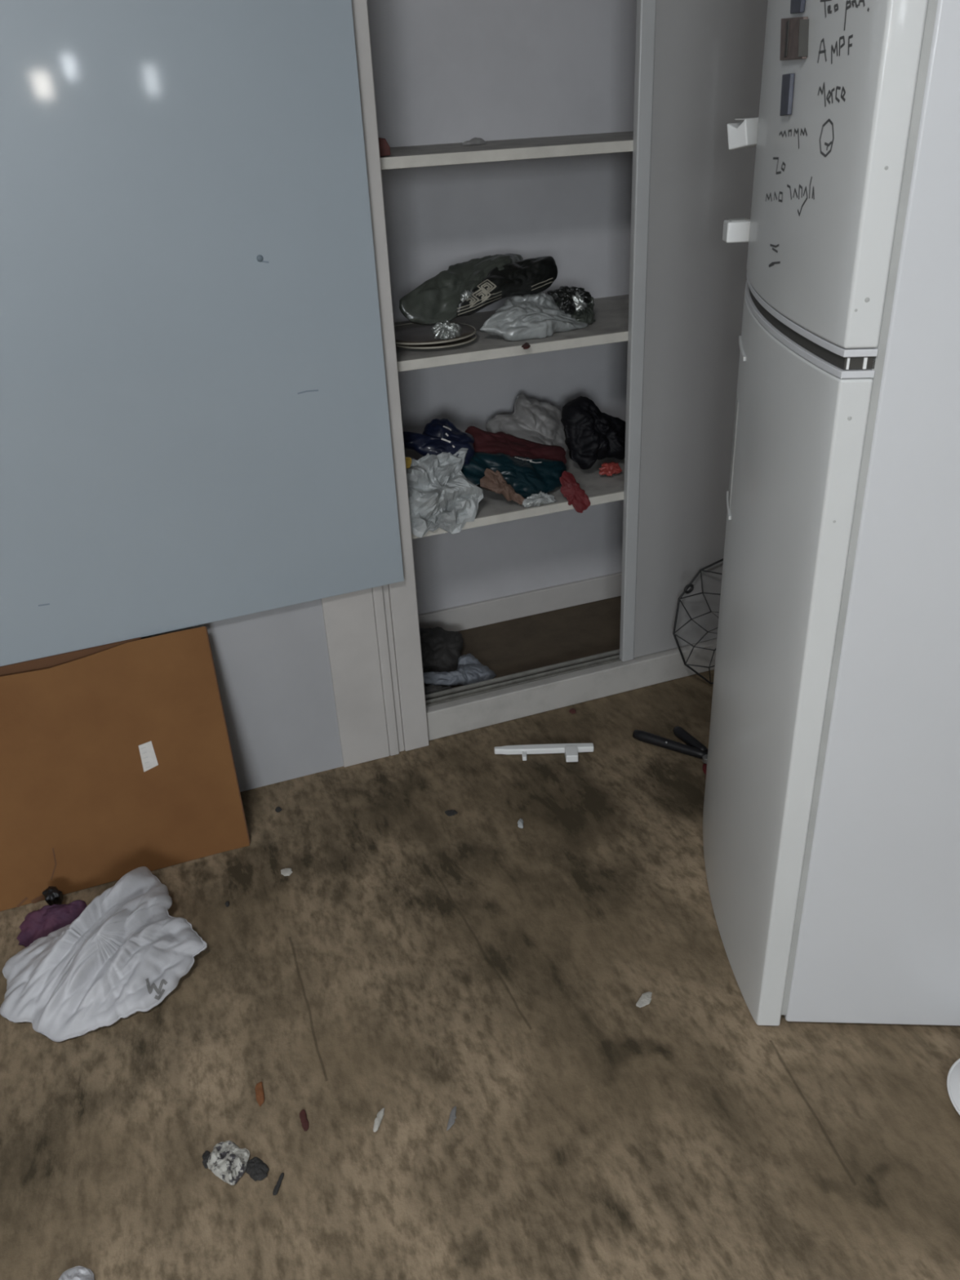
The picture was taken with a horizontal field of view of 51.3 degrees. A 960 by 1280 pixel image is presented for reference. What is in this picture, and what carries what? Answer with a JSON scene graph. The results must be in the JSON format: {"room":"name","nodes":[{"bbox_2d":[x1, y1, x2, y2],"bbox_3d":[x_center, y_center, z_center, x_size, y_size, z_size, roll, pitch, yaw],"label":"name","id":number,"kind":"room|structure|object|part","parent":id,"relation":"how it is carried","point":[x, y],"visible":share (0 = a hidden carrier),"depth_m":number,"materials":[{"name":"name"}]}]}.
{"room":"damaged room","nodes":[
{"label":"damaged room","id":0,"kind":"room"},
{"bbox_2d":[0,669,959,1279],"bbox_3d":[0.172,1.441,0.563,4.850,0.080,6.150,-13,30,-17],"label":"floor","id":1,"kind":"structure","parent":0,"point":[414,961],"depth_m":1.74,"materials":[{"name":"brown carpet"}]},
{"bbox_2d":[16,899,86,946],"bbox_3d":[-0.878,0.585,2.064,0.155,0.061,0.066,-13,30,-17],"label":"cloth","id":2,"kind":"object","parent":1,"relation":"on","point":[37,924],"visible":0.65,"depth_m":2.06,"materials":[{"name":"purple fabric"}]},
{"bbox_2d":[42,885,63,905],"bbox_3d":[-0.908,0.550,2.127,0.036,0.058,0.050,-25,36,-34],"label":"lump","id":3,"kind":"object","parent":1,"relation":"on","point":[52,895],"visible":0.88,"depth_m":2.11,"materials":[{"name":"black rubber"}]},
{"bbox_2d":[0,637,141,676],"bbox_3d":[-1.065,0.284,2.184,0.726,0.489,0.005,-13,30,-17],"label":"board","id":4,"kind":"object","parent":1,"relation":"on","point":[47,662],"visible":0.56,"depth_m":2.12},
{"bbox_2d":[57,1266,93,1279],"bbox_3d":[-0.584,0.938,1.443,0.051,0.018,0.074,-13,30,-17],"label":"crumpled tissue","id":5,"kind":"object","parent":1,"relation":"on","point":[77,1273],"visible":1,"depth_m":1.46,"materials":[{"name":"white paper"}]},
{"bbox_2d":[0,866,207,1042],"bbox_3d":[-0.740,0.611,1.949,0.313,0.115,0.377,23,38,39],"label":"cloth","id":6,"kind":"object","parent":1,"relation":"on","point":[124,953],"visible":1,"depth_m":1.92,"materials":[{"name":"white fabric"}]},
{"bbox_2d":[145,977,167,999],"bbox_3d":[-0.619,0.660,1.900,0.041,0.023,0.037,10,32,23],"label":"print","id":7,"kind":"object","parent":6,"relation":"attached to","point":[156,988],"depth_m":1.90},
{"bbox_2d":[0,626,250,911],"bbox_3d":[-0.976,0.312,2.126,0.885,0.494,0.169,-13,30,-17],"label":"board","id":8,"kind":"object","parent":1,"relation":"on","point":[117,761],"visible":0.97,"depth_m":2.18,"materials":[{"name":"brown paper"}]},
{"bbox_2d":[202,1151,210,1168],"bbox_3d":[-0.442,0.840,1.619,0.016,0.008,0.032,-13,30,-17],"label":"shard","id":9,"kind":"object","parent":1,"relation":"on","point":[206,1155],"visible":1,"depth_m":1.62,"materials":[{"name":"grey stone"}]},
{"bbox_2d":[206,1140,249,1185],"bbox_3d":[-0.406,0.835,1.610,0.074,0.022,0.059,13,33,27],"label":"wrapper","id":10,"kind":"object","parent":1,"relation":"on","point":[227,1161],"visible":1,"depth_m":1.60,"materials":[{"name":"white paper"}]},
{"bbox_2d":[245,1156,269,1181],"bbox_3d":[-0.357,0.845,1.599,0.045,0.010,0.030,22,38,38],"label":"shard","id":11,"kind":"object","parent":1,"relation":"on","point":[257,1170],"visible":1,"depth_m":1.59,"materials":[{"name":"grey stone"}]},
{"bbox_2d":[254,1081,264,1106],"bbox_3d":[-0.379,0.781,1.721,0.015,0.006,0.050,-10,30,-13],"label":"scrap","id":12,"kind":"object","parent":1,"relation":"on","point":[260,1095],"visible":1,"depth_m":1.72,"materials":[{"name":"orange paper"}]},
{"bbox_2d":[272,1173,284,1195],"bbox_3d":[-0.318,0.858,1.578,0.008,0.004,0.038,3,29,11],"label":"twig","id":13,"kind":"object","parent":1,"relation":"on","point":[277,1187],"visible":1,"depth_m":1.57,"materials":[{"name":"grey wood"}]},
{"bbox_2d":[275,806,282,812],"bbox_3d":[-0.487,0.408,2.410,0.016,0.005,0.020,-25,36,-35],"label":"crumb","id":14,"kind":"object","parent":1,"relation":"on","point":[277,809],"visible":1,"depth_m":2.41,"materials":[{"name":"grey fabric"}]},
{"bbox_2d":[280,868,292,875],"bbox_3d":[-0.428,0.513,2.212,0.025,0.006,0.027,-13,30,-17],"label":"scrap","id":15,"kind":"object","parent":1,"relation":"on","point":[285,872],"visible":1,"depth_m":2.21,"materials":[{"name":"white paper"}]},
{"bbox_2d":[299,1109,308,1131],"bbox_3d":[-0.294,0.804,1.674,0.012,0.004,0.043,-13,30,-17],"label":"scrap","id":16,"kind":"object","parent":1,"relation":"on","point":[303,1117],"visible":1,"depth_m":1.67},
{"bbox_2d":[373,1107,384,1132],"bbox_3d":[-0.170,0.800,1.668,0.012,0.006,0.046,5,30,14],"label":"paper curl","id":17,"kind":"object","parent":1,"relation":"on","point":[378,1119],"visible":1,"depth_m":1.67,"materials":[{"name":"white paper"}]},
{"bbox_2d":[446,1106,456,1130],"bbox_3d":[-0.046,0.797,1.665,0.012,0.003,0.048,3,29,11],"label":"paper curl","id":18,"kind":"object","parent":1,"relation":"on","point":[452,1115],"visible":1,"depth_m":1.66,"materials":[{"name":"white paper"}]},
{"bbox_2d":[444,809,457,816],"bbox_3d":[-0.068,0.409,2.371,0.028,0.003,0.024,-13,30,-17],"label":"crumb","id":19,"kind":"object","parent":1,"relation":"on","point":[449,812],"visible":1,"depth_m":2.37,"materials":[{"name":"grey fabric"}]},
{"bbox_2d":[141,0,768,791],"bbox_3d":[-0.023,-0.949,2.317,2.900,2.430,0.501,-13,30,-17],"label":"wardrobe","id":20,"kind":"object","parent":1,"relation":"on","point":[606,154],"visible":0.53,"depth_m":2.48,"materials":[{"name":"white laminate"}]},
{"bbox_2d":[0,0,404,666],"bbox_3d":[-0.938,-0.693,1.735,1.546,1.676,0.021,-13,30,-17],"label":"board","id":21,"kind":"object","parent":20,"relation":"attached to","point":[195,424],"visible":1,"depth_m":1.93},
{"bbox_3d":[-0.849,-0.632,1.848,0.954,2.400,0.014,-13,30,-17],"label":"closed panel","id":22,"kind":"part","parent":20,"relation":"part of","materials":[{"name":"grey laminate"}]},
{"bbox_3d":[-0.346,-0.740,1.999,0.122,2.400,0.016,-13,30,-17],"label":"closed panel","id":23,"kind":"part","parent":20,"relation":"part of","materials":[{"name":"white laminate"}]},
{"bbox_2d":[378,137,391,156],"bbox_3d":[-0.202,-1.005,2.038,0.025,0.034,0.050,-13,30,-17],"label":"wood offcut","id":24,"kind":"object","parent":20,"relation":"on","point":[384,148],"visible":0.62,"depth_m":2.02,"materials":[{"name":"red wood"}]},
{"bbox_2d":[395,333,476,349],"bbox_3d":[-0.110,-0.703,2.342,0.207,0.013,0.207,-13,30,-17],"label":"plate","id":25,"kind":"object","parent":20,"relation":"on","point":[463,341],"visible":0.41,"depth_m":2.28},
{"bbox_2d":[394,321,476,345],"bbox_3d":[-0.126,-0.714,2.339,0.236,0.013,0.236,-13,30,-17],"label":"plate","id":26,"kind":"object","parent":25,"relation":"on","point":[413,334],"visible":0.62,"depth_m":2.33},
{"bbox_2d":[431,319,462,339],"bbox_3d":[-0.075,-0.709,2.278,0.077,0.035,0.055,-13,30,-17],"label":"bow","id":27,"kind":"object","parent":26,"relation":"on","point":[446,330],"visible":1,"depth_m":2.27,"materials":[{"name":"silver metal"}]},
{"bbox_2d":[399,253,557,325],"bbox_3d":[-0.003,-0.831,2.361,0.432,0.126,0.147,-26,36,-36],"label":"shoe","id":28,"kind":"object","parent":26,"relation":"on","point":[465,288],"visible":1,"depth_m":2.32,"materials":[{"name":"fabric"}]},
{"bbox_2d":[457,279,502,315],"bbox_3d":[-0.002,-0.795,2.310,0.126,0.066,0.051,-13,30,-17],"label":"print","id":29,"kind":"object","parent":28,"relation":"attached to","point":[485,292],"depth_m":2.30},
{"bbox_2d":[531,277,552,290],"bbox_3d":[0.150,-0.854,2.399,0.076,0.019,0.004,-27,37,-36],"label":"print","id":30,"kind":"object","parent":28,"relation":"attached to","point":[537,283],"depth_m":2.40},
{"bbox_2d":[424,684,454,694],"bbox_3d":[-0.109,0.133,2.708,0.096,0.036,0.027,-13,30,-17],"label":"cloth","id":31,"kind":"object","parent":20,"relation":"on","point":[428,689],"visible":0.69,"depth_m":2.69,"materials":[{"name":"black fabric"}]},
{"bbox_2d":[419,626,463,672],"bbox_3d":[-0.119,0.021,2.870,0.144,0.095,0.212,-3,29,0],"label":"cloth","id":32,"kind":"object","parent":20,"relation":"on","point":[441,649],"visible":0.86,"depth_m":2.84,"materials":[{"name":"black fabric"}]},
{"bbox_2d":[404,448,483,537],"bbox_3d":[-0.095,-0.353,2.413,0.208,0.181,0.155,-13,30,-17],"label":"clothing","id":33,"kind":"object","parent":20,"relation":"on","point":[440,495],"visible":0.94,"depth_m":2.40,"materials":[{"name":"white fabric"}]},
{"bbox_2d":[404,457,411,468],"bbox_3d":[-0.173,-0.417,2.363,0.028,0.028,0.016,-22,34,-31],"label":"scrap","id":34,"kind":"object","parent":33,"relation":"on","point":[408,460],"visible":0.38,"depth_m":2.36,"materials":[{"name":"yellow"}]},
{"bbox_2d":[422,653,496,686],"bbox_3d":[-0.070,0.087,2.782,0.231,0.060,0.106,-13,30,-17],"label":"cloth","id":35,"kind":"object","parent":20,"relation":"on","point":[469,670],"visible":0.95,"depth_m":2.76,"materials":[{"name":"fabric"}]},
{"bbox_2d":[462,137,486,145],"bbox_3d":[-0.015,-1.144,2.292,0.063,0.015,0.019,-16,31,-22],"label":"clump","id":36,"kind":"object","parent":20,"relation":"on","point":[475,140],"visible":1,"depth_m":2.29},
{"bbox_3d":[0.382,-1.150,2.676,1.850,2.400,0.018,-13,30,-17],"label":"panel","id":37,"kind":"part","parent":20,"relation":"part of","materials":[{"name":"white wood"}]},
{"bbox_2d":[480,468,524,505],"bbox_3d":[0.056,-0.375,2.473,0.114,0.094,0.047,-4,29,-2],"label":"cloth","id":38,"kind":"object","parent":20,"relation":"on","point":[494,482],"visible":1,"depth_m":2.46,"materials":[{"name":"brown fabric"}]},
{"bbox_2d":[380,131,633,157],"bbox_3d":[0.450,-1.211,2.411,1.812,0.020,0.415,-13,30,-17],"label":"shelf","id":39,"kind":"object","parent":20,"relation":"attached to","point":[509,144],"depth_m":2.23,"materials":[{"name":"white wood"}]},
{"bbox_2d":[393,294,629,360],"bbox_3d":[0.468,-0.857,2.607,1.812,0.020,0.415,-13,30,-17],"label":"shelf","id":40,"kind":"object","parent":20,"relation":"attached to","point":[611,325],"depth_m":2.34,"materials":[{"name":"white wood"}]},
{"bbox_2d":[460,452,566,497],"bbox_3d":[0.089,-0.420,2.533,0.314,0.115,0.130,-13,30,-17],"label":"cloth","id":41,"kind":"object","parent":20,"relation":"on","point":[526,476],"visible":0.84,"depth_m":2.51,"materials":[{"name":"teal fabric"}]},
{"bbox_2d":[403,417,474,465],"bbox_3d":[-0.104,-0.485,2.470,0.198,0.106,0.116,-13,30,-17],"label":"plastic bag","id":42,"kind":"object","parent":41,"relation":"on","point":[438,436],"visible":0.93,"depth_m":2.44,"materials":[{"name":"blue plastic"}]},
{"bbox_2d":[441,426,454,447],"bbox_3d":[-0.075,-0.499,2.448,0.033,0.046,0.042,3,29,10],"label":"print","id":43,"kind":"object","parent":42,"relation":"attached to","point":[447,432],"depth_m":2.44,"materials":[{"name":"white paper"}]},
{"bbox_2d":[464,426,566,464],"bbox_3d":[0.091,-0.494,2.607,0.303,0.146,0.128,-13,30,-17],"label":"cloth","id":44,"kind":"object","parent":20,"relation":"on","point":[486,442],"visible":0.41,"depth_m":2.59,"materials":[{"name":"red fabric"}]},
{"bbox_3d":[0.437,-0.176,3.196,1.814,0.080,0.014,-13,30,-17],"label":"skirting","id":45,"kind":"part","parent":20,"relation":"part of","materials":[{"name":"white laminate"}]},
{"bbox_2d":[521,342,530,349],"bbox_3d":[0.104,-0.669,2.271,0.020,0.004,0.069,0,29,5],"label":"scrap","id":46,"kind":"object","parent":20,"relation":"on","point":[526,345],"visible":1,"depth_m":2.26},
{"bbox_2d":[485,393,568,457],"bbox_3d":[0.135,-0.569,2.688,0.231,0.167,0.150,-13,30,-17],"label":"plastic bag","id":47,"kind":"object","parent":20,"relation":"on","point":[532,420],"visible":0.77,"depth_m":2.67,"materials":[{"name":"white plastic"}]},
{"bbox_2d":[480,292,588,341],"bbox_3d":[0.122,-0.772,2.375,0.147,0.082,0.296,23,38,39],"label":"plastic bag","id":48,"kind":"object","parent":20,"relation":"on","point":[526,317],"visible":1,"depth_m":2.33,"materials":[{"name":"white plastic"}]},
{"bbox_2d":[521,491,558,507],"bbox_3d":[0.150,-0.353,2.498,0.099,0.028,0.030,-17,32,-24],"label":"plastic wrapper","id":49,"kind":"object","parent":20,"relation":"on","point":[540,499],"visible":1,"depth_m":2.49,"materials":[{"name":"plastic"}]},
{"bbox_2d":[475,448,624,517],"bbox_3d":[0.486,-0.507,2.799,1.812,0.020,0.415,-13,30,-17],"label":"shelf","id":50,"kind":"object","parent":20,"relation":"attached to","point":[600,489],"depth_m":2.56,"materials":[{"name":"white wood"}]},
{"bbox_2d":[546,285,595,324],"bbox_3d":[0.227,-0.821,2.451,0.118,0.086,0.159,-3,29,0],"label":"wrapped bundle","id":51,"kind":"object","parent":20,"relation":"on","point":[575,301],"visible":0.91,"depth_m":2.42,"materials":[{"name":"plastic"}]},
{"bbox_3d":[0.652,0.045,2.879,1.725,0.088,0.033,-13,30,-17],"label":"sill","id":52,"kind":"part","parent":20,"relation":"part of","materials":[{"name":"white wood"}]},
{"bbox_2d":[559,471,590,513],"bbox_3d":[0.234,-0.370,2.518,0.073,0.096,0.053,21,37,37],"label":"cloth","id":53,"kind":"object","parent":20,"relation":"on","point":[576,496],"visible":1,"depth_m":2.51,"materials":[{"name":"red fabric"}]},
{"bbox_2d":[560,395,625,469],"bbox_3d":[0.320,-0.562,2.674,0.200,0.173,0.166,-13,30,-17],"label":"clothing","id":54,"kind":"object","parent":20,"relation":"on","point":[591,434],"visible":0.98,"depth_m":2.63,"materials":[{"name":"black fabric"}]},
{"bbox_2d":[599,461,622,476],"bbox_3d":[0.341,-0.454,2.648,0.071,0.033,0.042,-13,30,-17],"label":"plastic wrapper","id":55,"kind":"object","parent":20,"relation":"on","point":[612,468],"visible":1,"depth_m":2.64,"materials":[{"name":"red plastic"}]},
{"bbox_3d":[0.793,-1.038,2.381,0.900,2.268,0.014,-13,30,-17],"label":"sliding door","id":56,"kind":"part","parent":20,"relation":"part of","materials":[{"name":"white wood"}]},
{"bbox_2d":[517,818,523,828],"bbox_3d":[0.094,0.425,2.321,0.015,0.010,0.034,-1,29,3],"label":"bit","id":57,"kind":"object","parent":1,"relation":"on","point":[520,822],"visible":1,"depth_m":2.31,"materials":[{"name":"paper"}]},
{"bbox_2d":[494,742,593,762],"bbox_3d":[0.164,0.287,2.549,0.254,0.020,0.061,-2,29,2],"label":"door handle","id":58,"kind":"object","parent":1,"relation":"on","point":[571,751],"visible":1,"depth_m":2.56,"materials":[{"name":"white plastic"}]},
{"bbox_2d":[568,708,576,713],"bbox_3d":[0.253,0.194,2.731,0.021,0.006,0.027,-13,30,-17],"label":"scrap","id":59,"kind":"object","parent":1,"relation":"on","point":[571,710],"visible":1,"depth_m":2.73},
{"bbox_2d":[635,991,652,1007],"bbox_3d":[0.308,0.669,1.863,0.021,0.004,0.044,15,33,29],"label":"scrap","id":60,"kind":"object","parent":1,"relation":"on","point":[645,999],"visible":1,"depth_m":1.86,"materials":[{"name":"white paper"}]},
{"bbox_2d":[632,726,707,764],"bbox_3d":[0.537,0.267,2.548,0.288,0.030,0.100,19,36,35],"label":"pruning shears","id":61,"kind":"object","parent":1,"relation":"on","point":[695,748],"visible":0.77,"depth_m":2.55,"materials":[{"name":"black plastic"}]},
{"bbox_3d":[0.540,0.258,2.565,0.028,0.028,0.119,-16,32,-23],"label":"handle","id":62,"kind":"part","parent":61,"relation":"part of","materials":[{"name":"black plastic"}]},
{"bbox_2d":[672,558,723,684],"bbox_3d":[0.699,-0.043,2.744,0.404,0.364,0.140,-13,30,-17],"label":"wire basket","id":63,"kind":"object","parent":1,"relation":"on","point":[690,584],"visible":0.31,"depth_m":2.71,"materials":[{"name":"black metal"}]},
{"bbox_2d":[702,763,706,778],"bbox_3d":[0.557,0.325,2.458,0.020,0.011,0.091,3,29,10],"label":"scrap","id":64,"kind":"object","parent":1,"relation":"on","point":[704,766],"visible":0.25,"depth_m":2.46,"materials":[{"name":"red fabric"}]},
{"bbox_2d":[702,0,959,1026],"bbox_3d":[0.781,-0.225,1.664,0.724,1.720,0.701,0,29,5],"label":"refrigerator","id":65,"kind":"object","parent":1,"relation":"on","point":[831,813],"visible":1,"depth_m":1.43,"materials":[{"name":"metal"}]},
{"bbox_3d":[0.464,-0.345,1.829,0.003,0.200,0.061,3,29,10],"label":"grip panel","id":66,"kind":"part","parent":65,"relation":"part of","materials":[{"name":"white plastic"}]},
{"bbox_2d":[728,217,749,222],"bbox_3d":[0.453,-0.735,1.749,0.030,0.002,0.024,-2,29,2],"label":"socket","id":67,"kind":"object","parent":65,"relation":"attached to","point":[743,220],"depth_m":1.74,"materials":[{"name":"white plastic"}]},
{"bbox_2d":[734,117,754,119],"bbox_3d":[0.446,-0.872,1.674,0.030,0.002,0.024,-23,35,-32],"label":"bracket","id":68,"kind":"object","parent":65,"relation":"attached to","point":[745,118],"depth_m":1.66,"materials":[{"name":"white plastic"}]},
{"bbox_2d":[779,73,794,115],"bbox_3d":[0.408,-0.725,1.331,0.006,0.050,0.046,-2,29,2],"label":"magnet","id":69,"kind":"object","parent":65,"relation":"attached to","point":[788,80],"visible":1,"depth_m":1.32,"materials":[{"name":"blue plastic"}]},
{"bbox_3d":[0.495,0.017,1.821,0.082,1.160,0.700,0,29,5],"label":"fridge door","id":70,"kind":"part","parent":65,"relation":"part of","materials":[{"name":"metal"}]},
{"bbox_2d":[779,16,808,60],"bbox_3d":[0.407,-0.781,1.297,0.012,0.050,0.128,-1,29,4],"label":"magnet","id":71,"kind":"object","parent":65,"relation":"attached to","point":[794,32],"visible":1,"depth_m":1.28},
{"bbox_2d":[790,0,805,13],"bbox_3d":[0.404,-0.809,1.270,0.006,0.024,0.054,-2,29,2],"label":"magnet","id":72,"kind":"object","parent":65,"relation":"attached to","point":[796,6],"visible":1,"depth_m":1.26,"materials":[{"name":"blue plastic"}]},
{"bbox_3d":[0.470,-0.496,1.539,0.081,0.009,0.698,0,29,5],"label":"door trim","id":73,"kind":"part","parent":65,"relation":"part of","materials":[{"name":"plastic"}]},
{"bbox_3d":[0.469,-0.519,1.526,0.081,0.009,0.698,0,29,5],"label":"door trim","id":74,"kind":"part","parent":65,"relation":"part of","materials":[{"name":"plastic"}]},
{"bbox_3d":[0.457,-0.750,1.399,0.082,0.517,0.700,0,29,5],"label":"freezer door","id":75,"kind":"part","parent":65,"relation":"part of","materials":[{"name":"metal"}]},
{"bbox_2d":[946,1058,959,1115],"bbox_3d":[0.864,0.757,1.636,0.188,0.019,0.188,-13,30,-17],"label":"plate","id":76,"kind":"object","parent":1,"relation":"on","point":[953,1075],"visible":1,"depth_m":1.66,"materials":[{"name":"white ceramic"}]}
]}

